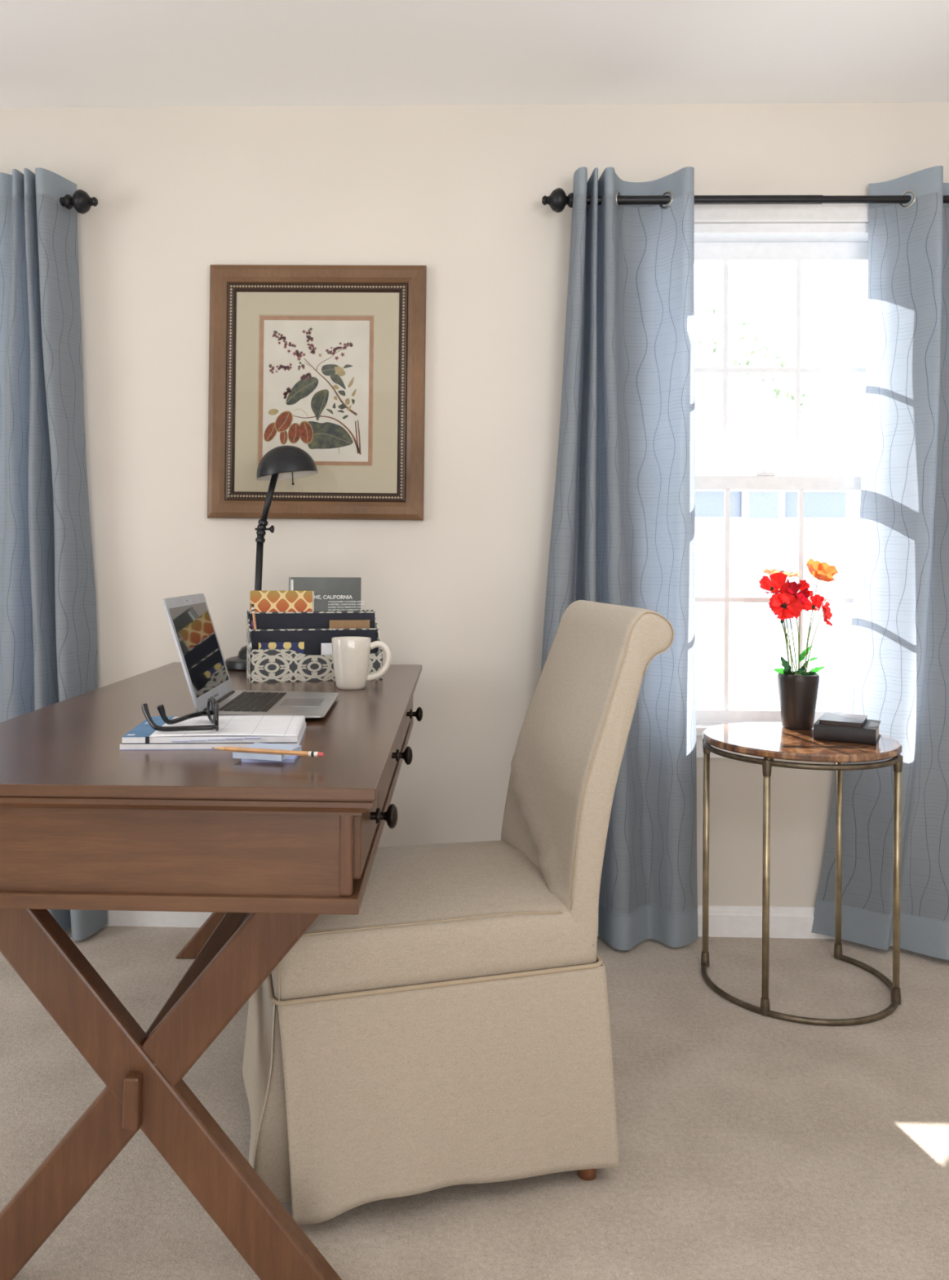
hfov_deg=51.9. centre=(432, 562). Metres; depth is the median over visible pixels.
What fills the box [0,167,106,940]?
curtain
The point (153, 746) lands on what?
booklet
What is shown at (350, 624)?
card
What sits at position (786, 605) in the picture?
flower
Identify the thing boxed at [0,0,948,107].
ceiling
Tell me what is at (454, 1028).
slipcovered chair
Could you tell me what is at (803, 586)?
flower
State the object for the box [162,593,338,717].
laptop
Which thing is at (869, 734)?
book
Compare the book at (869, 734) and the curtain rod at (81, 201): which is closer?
the book at (869, 734)
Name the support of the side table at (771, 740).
on the floor
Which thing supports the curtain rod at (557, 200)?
attached to the wall
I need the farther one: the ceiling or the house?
the house
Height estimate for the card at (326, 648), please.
0.087 m
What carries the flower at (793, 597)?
on the poppy
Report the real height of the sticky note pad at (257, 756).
0.009 m
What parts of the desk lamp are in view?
arm, lamp shade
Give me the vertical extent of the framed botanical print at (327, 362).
0.764 m
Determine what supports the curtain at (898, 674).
hanging from the curtain rod at (557, 200)
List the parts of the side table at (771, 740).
leg, leg, leg, leg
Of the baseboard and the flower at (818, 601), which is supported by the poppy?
the flower at (818, 601)
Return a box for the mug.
[331,636,391,689]
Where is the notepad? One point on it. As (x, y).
(299, 646)
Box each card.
[320,643,332,654]
[328,619,369,628]
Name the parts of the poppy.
stem, stem, stem, stem, stem, stem, stem, stem, stem, stem, stem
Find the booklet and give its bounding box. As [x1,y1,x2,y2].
[119,722,306,750]
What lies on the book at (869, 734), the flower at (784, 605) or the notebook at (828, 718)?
the notebook at (828, 718)
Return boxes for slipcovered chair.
[242,600,674,1225]
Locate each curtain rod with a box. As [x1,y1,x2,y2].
[59,189,97,213]
[542,187,948,217]
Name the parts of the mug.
handle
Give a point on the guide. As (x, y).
(331, 593)
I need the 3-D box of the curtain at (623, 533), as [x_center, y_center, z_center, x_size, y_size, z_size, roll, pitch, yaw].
[0.523,-0.011,2.801,0.509,2.206,0.137,0,0,2]
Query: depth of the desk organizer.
2.44 m
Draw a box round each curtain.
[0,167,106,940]
[541,166,698,950]
[811,165,948,959]
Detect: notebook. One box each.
[120,715,305,744]
[249,590,314,612]
[818,712,867,727]
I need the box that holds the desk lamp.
[225,445,318,671]
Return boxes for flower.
[760,571,789,593]
[763,568,799,577]
[768,592,803,620]
[780,600,790,609]
[786,581,809,604]
[798,579,813,596]
[801,594,826,611]
[806,558,839,582]
[822,602,833,626]
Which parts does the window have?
sash, sash, casing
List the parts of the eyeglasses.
frame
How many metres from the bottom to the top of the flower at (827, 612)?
0.069 m
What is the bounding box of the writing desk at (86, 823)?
[0,662,422,1279]
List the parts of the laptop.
lid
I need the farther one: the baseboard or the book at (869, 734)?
the baseboard
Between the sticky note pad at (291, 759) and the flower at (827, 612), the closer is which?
the sticky note pad at (291, 759)
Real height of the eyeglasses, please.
0.044 m
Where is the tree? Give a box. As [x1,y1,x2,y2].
[694,307,808,414]
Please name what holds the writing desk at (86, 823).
on the floor
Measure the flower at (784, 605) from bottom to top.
0.026 m
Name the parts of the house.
pane, pane, pane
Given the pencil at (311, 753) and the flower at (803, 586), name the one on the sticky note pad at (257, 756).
the pencil at (311, 753)
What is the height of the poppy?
0.471 m
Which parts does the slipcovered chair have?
skirt panel, seat, skirt panel, leg, backrest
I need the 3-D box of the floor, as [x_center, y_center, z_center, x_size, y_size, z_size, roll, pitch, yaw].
[-0.246,1.158,0.462,6.000,0.120,5.310,0,0,2]
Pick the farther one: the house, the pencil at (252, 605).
the house
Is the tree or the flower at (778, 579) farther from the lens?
the tree
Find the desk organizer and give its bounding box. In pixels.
[246,609,382,682]
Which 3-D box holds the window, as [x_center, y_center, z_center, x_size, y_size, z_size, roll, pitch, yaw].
[1.005,-0.243,3.061,0.910,1.645,0.424,0,0,2]
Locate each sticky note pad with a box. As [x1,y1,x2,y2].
[232,742,301,760]
[241,755,298,762]
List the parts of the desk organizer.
panel, panel, panel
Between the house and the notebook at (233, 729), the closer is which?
the notebook at (233, 729)
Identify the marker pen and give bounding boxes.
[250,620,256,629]
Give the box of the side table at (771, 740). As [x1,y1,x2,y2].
[701,721,903,1026]
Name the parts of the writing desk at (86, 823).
leg, panel, leg, leg, moulding, corner post, drawer, knob, drawer, knob, drawer, knob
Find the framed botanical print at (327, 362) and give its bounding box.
[207,264,426,520]
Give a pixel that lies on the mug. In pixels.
(350, 655)
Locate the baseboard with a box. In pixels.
[105,905,842,939]
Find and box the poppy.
[760,558,839,729]
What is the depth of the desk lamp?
2.65 m
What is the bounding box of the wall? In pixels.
[0,102,948,906]
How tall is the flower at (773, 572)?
0.025 m
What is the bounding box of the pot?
[777,671,820,729]
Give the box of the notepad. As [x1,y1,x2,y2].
[258,641,304,653]
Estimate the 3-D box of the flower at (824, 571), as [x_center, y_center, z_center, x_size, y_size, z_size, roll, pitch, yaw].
[1.094,0.022,2.722,0.090,0.066,0.092,0,0,2]
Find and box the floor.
[0,925,948,1279]
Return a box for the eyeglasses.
[141,696,218,731]
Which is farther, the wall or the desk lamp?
the wall
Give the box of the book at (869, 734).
[813,715,881,745]
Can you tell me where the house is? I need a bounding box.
[694,354,847,710]
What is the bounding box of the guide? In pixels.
[288,577,364,611]
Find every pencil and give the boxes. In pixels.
[211,746,324,756]
[251,604,256,629]
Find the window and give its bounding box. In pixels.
[694,203,869,759]
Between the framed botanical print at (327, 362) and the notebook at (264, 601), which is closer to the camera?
the notebook at (264, 601)

